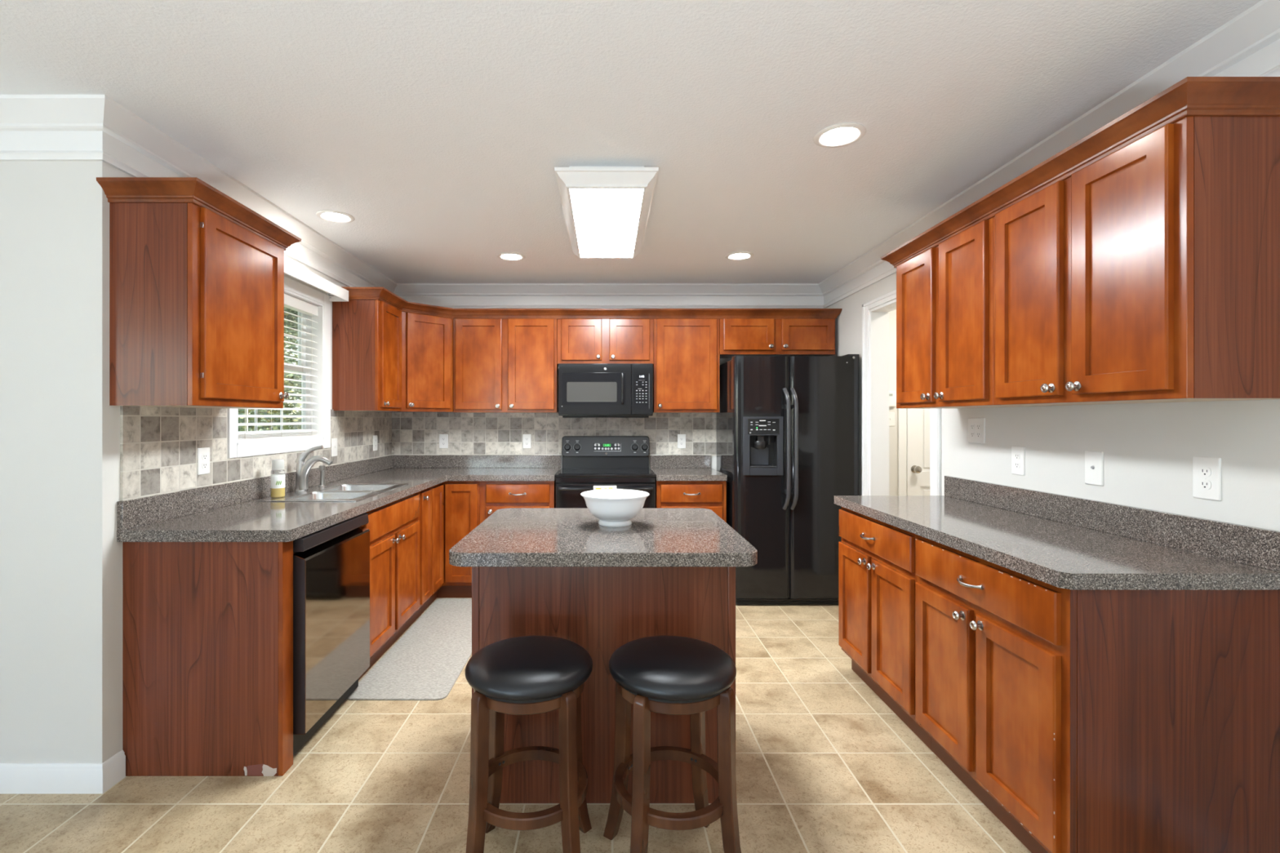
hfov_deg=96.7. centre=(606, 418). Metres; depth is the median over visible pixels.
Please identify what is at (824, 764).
floor
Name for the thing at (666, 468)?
countertop
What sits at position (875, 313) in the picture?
trim
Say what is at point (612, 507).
serving bowl
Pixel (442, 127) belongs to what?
ceiling
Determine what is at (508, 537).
island countertop
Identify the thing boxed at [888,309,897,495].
wall
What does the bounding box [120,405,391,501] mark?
tile backsplash
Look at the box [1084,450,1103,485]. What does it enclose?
phone jack
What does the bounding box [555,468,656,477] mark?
cooktop
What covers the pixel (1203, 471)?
socket
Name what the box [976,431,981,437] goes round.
socket
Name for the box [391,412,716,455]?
tile backsplash
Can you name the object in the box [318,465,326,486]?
soap dispenser
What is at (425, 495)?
base cabinet
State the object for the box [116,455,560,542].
countertop
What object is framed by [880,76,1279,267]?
crown molding
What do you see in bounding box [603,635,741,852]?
bar stool
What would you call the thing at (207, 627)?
end panel
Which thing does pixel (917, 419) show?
door
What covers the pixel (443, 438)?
power outlet
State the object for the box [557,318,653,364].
upper cabinet
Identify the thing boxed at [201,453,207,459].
socket
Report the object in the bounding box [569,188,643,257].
diffuser
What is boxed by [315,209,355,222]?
recessed light
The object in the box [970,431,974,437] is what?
socket
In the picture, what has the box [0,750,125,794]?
baseboard
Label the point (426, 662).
floor mat
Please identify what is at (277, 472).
soap bottle
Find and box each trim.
[0,0,1279,308]
[862,289,941,495]
[897,408,906,495]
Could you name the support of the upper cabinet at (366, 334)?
attached to the wall at (159, 446)
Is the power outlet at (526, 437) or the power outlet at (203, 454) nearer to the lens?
the power outlet at (203, 454)
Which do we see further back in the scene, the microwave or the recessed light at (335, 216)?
the microwave
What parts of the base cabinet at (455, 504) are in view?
door, door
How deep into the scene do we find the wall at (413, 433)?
4.74 m
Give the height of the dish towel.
0.228 m
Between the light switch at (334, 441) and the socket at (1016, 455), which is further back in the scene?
the light switch at (334, 441)
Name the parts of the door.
knob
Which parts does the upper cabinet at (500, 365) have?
door, panel, door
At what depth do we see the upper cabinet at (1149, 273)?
1.55 m
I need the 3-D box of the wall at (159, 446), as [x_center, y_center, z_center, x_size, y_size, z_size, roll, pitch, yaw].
[-1.855,0.110,3.428,0.130,2.440,2.645,0,0,0]
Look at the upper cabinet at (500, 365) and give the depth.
4.44 m
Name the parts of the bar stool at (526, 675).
leg, leg, seat, swivel plate, leg, leg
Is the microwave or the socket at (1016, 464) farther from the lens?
the microwave
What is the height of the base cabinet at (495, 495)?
0.876 m
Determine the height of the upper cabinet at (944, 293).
0.744 m
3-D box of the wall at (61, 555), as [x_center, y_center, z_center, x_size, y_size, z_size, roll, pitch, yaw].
[-3.200,0.110,2.090,2.800,2.440,0.120,0,0,0]
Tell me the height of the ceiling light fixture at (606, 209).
0.104 m
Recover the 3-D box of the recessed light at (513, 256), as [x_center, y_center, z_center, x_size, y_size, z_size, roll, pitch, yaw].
[-0.651,-1.105,3.885,0.192,0.008,0.192,0,0,0]
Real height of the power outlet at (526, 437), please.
0.118 m
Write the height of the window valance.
0.070 m
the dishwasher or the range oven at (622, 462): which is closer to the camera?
the dishwasher
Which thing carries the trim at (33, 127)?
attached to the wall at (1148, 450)
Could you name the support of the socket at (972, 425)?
attached to the power outlet at (976, 426)
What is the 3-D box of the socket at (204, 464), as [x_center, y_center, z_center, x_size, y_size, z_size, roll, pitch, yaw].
[-1.784,0.207,2.525,0.002,0.028,0.033,0,0,0]
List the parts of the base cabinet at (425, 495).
frame, door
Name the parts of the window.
glass, sash, glass, sash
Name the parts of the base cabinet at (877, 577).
door, knob, pull handle, knob, drawer, door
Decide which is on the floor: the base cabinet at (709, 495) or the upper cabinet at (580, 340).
the base cabinet at (709, 495)
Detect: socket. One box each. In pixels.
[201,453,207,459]
[201,462,207,468]
[970,423,974,429]
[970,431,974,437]
[976,423,981,429]
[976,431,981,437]
[1013,453,1020,459]
[1013,462,1020,468]
[1199,466,1211,476]
[1199,480,1211,489]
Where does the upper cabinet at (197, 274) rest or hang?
attached to the wall at (159, 446)
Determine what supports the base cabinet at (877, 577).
on the floor
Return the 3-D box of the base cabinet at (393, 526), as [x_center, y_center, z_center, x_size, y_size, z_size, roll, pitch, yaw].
[-1.473,0.892,3.225,0.634,0.876,0.850,0,0,0]
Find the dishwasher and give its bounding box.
[293,512,369,755]
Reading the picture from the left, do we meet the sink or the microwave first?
the sink
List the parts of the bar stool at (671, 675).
leg, leg, swivel plate, seat, leg, leg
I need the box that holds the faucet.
[293,444,332,491]
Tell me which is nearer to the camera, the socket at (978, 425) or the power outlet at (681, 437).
the socket at (978, 425)
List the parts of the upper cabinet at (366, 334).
panel, knob, frame, door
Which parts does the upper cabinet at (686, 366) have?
panel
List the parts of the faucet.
lever handle, spout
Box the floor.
[0,597,1031,852]
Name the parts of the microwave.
door handle, keypad panel, control panel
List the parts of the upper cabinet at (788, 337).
door, door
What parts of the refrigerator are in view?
freezer door, handle, handle, fridge door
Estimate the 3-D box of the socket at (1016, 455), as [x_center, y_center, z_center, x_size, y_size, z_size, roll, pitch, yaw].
[1.814,0.166,2.512,0.002,0.028,0.033,0,0,0]
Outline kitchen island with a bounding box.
[471,566,735,803]
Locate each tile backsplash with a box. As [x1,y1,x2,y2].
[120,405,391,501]
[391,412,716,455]
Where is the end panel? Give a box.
[122,540,293,776]
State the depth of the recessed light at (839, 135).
2.21 m
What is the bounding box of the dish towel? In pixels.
[593,485,616,489]
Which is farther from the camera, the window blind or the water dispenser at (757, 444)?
the water dispenser at (757, 444)
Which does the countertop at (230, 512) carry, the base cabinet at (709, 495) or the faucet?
the faucet
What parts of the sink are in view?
bowl, bowl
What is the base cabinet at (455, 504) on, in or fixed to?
on the floor
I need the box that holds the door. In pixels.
[906,408,929,495]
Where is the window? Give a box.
[227,275,330,458]
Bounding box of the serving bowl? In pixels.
[580,488,649,526]
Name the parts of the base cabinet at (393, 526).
door, knob, knob, door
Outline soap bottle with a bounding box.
[270,459,284,497]
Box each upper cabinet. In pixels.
[96,177,301,408]
[332,299,401,411]
[374,311,453,412]
[453,318,558,413]
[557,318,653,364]
[653,318,719,413]
[719,318,835,358]
[896,217,1071,408]
[993,115,1279,404]
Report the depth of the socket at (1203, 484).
1.72 m
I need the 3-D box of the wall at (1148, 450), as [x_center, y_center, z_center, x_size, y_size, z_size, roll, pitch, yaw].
[1.880,0.110,0.725,0.120,2.440,8.050,0,0,0]
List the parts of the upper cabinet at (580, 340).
door, door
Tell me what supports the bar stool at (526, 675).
on the floor
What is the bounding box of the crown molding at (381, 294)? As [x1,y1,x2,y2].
[342,287,842,319]
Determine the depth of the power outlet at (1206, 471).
1.72 m
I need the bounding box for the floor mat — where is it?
[346,598,471,700]
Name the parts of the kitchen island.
corner post, corner post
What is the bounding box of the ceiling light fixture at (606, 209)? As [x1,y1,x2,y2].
[554,165,658,257]
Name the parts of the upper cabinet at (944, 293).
door, knob, knob, frame, door, panel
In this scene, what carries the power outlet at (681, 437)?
attached to the wall at (413, 433)
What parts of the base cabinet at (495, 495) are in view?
drawer, pull handle, door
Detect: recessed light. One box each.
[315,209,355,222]
[497,252,525,261]
[724,251,754,260]
[813,122,866,147]
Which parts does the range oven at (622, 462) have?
knob, knob, glass, rail, control panel, knob, knob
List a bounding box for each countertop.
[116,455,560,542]
[448,508,757,566]
[649,455,727,480]
[834,475,1279,590]
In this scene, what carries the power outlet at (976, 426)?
attached to the wall at (1148, 450)
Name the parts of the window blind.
ladder cord, rail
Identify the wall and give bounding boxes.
[0,160,130,763]
[120,175,391,501]
[391,358,732,470]
[825,272,1279,531]
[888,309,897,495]
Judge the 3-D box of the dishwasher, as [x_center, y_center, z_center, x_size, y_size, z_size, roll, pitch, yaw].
[-1.471,0.895,2.494,0.618,0.870,0.596,0,0,0]
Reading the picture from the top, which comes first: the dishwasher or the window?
the window
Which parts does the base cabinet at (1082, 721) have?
door, knob, pull handle, knob, drawer, frame, door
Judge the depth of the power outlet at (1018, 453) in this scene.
2.50 m
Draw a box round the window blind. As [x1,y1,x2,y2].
[238,293,318,442]
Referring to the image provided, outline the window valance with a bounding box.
[284,258,348,301]
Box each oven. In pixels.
[555,435,656,508]
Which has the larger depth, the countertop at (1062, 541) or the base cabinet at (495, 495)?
the base cabinet at (495, 495)
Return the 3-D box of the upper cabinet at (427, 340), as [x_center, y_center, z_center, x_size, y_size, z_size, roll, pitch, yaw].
[-1.494,-0.424,4.449,0.588,0.743,0.598,0,0,0]
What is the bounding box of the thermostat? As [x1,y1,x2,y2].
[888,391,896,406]
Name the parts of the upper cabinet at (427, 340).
knob, frame, door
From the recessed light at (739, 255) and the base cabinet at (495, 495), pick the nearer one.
the recessed light at (739, 255)
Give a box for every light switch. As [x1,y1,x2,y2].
[331,438,337,456]
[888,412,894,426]
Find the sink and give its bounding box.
[255,483,408,501]
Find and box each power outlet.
[197,447,209,475]
[373,435,377,450]
[439,434,448,448]
[523,434,531,448]
[677,434,685,448]
[968,417,985,443]
[1011,445,1025,475]
[1192,456,1221,501]
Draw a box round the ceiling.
[0,0,1261,283]
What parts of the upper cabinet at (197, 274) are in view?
panel, crown molding, frame, door, knob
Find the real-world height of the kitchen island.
0.876 m
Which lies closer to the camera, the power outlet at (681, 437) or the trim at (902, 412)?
the trim at (902, 412)
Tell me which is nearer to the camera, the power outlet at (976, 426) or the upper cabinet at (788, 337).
the power outlet at (976, 426)
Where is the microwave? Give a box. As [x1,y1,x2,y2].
[558,363,653,417]
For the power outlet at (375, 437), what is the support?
attached to the wall at (159, 446)
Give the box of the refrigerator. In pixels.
[716,354,859,604]
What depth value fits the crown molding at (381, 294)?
4.42 m
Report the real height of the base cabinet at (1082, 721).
0.876 m
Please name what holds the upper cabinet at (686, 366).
attached to the wall at (413, 433)
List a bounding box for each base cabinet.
[358,492,419,679]
[410,488,431,625]
[422,480,479,613]
[480,480,555,524]
[655,480,726,522]
[838,506,930,749]
[915,535,1279,852]
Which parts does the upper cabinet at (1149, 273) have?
door, knob, knob, frame, door, panel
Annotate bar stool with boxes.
[465,635,592,852]
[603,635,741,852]
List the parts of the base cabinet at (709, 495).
drawer, door, pull handle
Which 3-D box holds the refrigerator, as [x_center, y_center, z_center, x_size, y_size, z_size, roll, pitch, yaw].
[1.351,0.433,4.343,0.892,1.783,0.783,0,0,0]

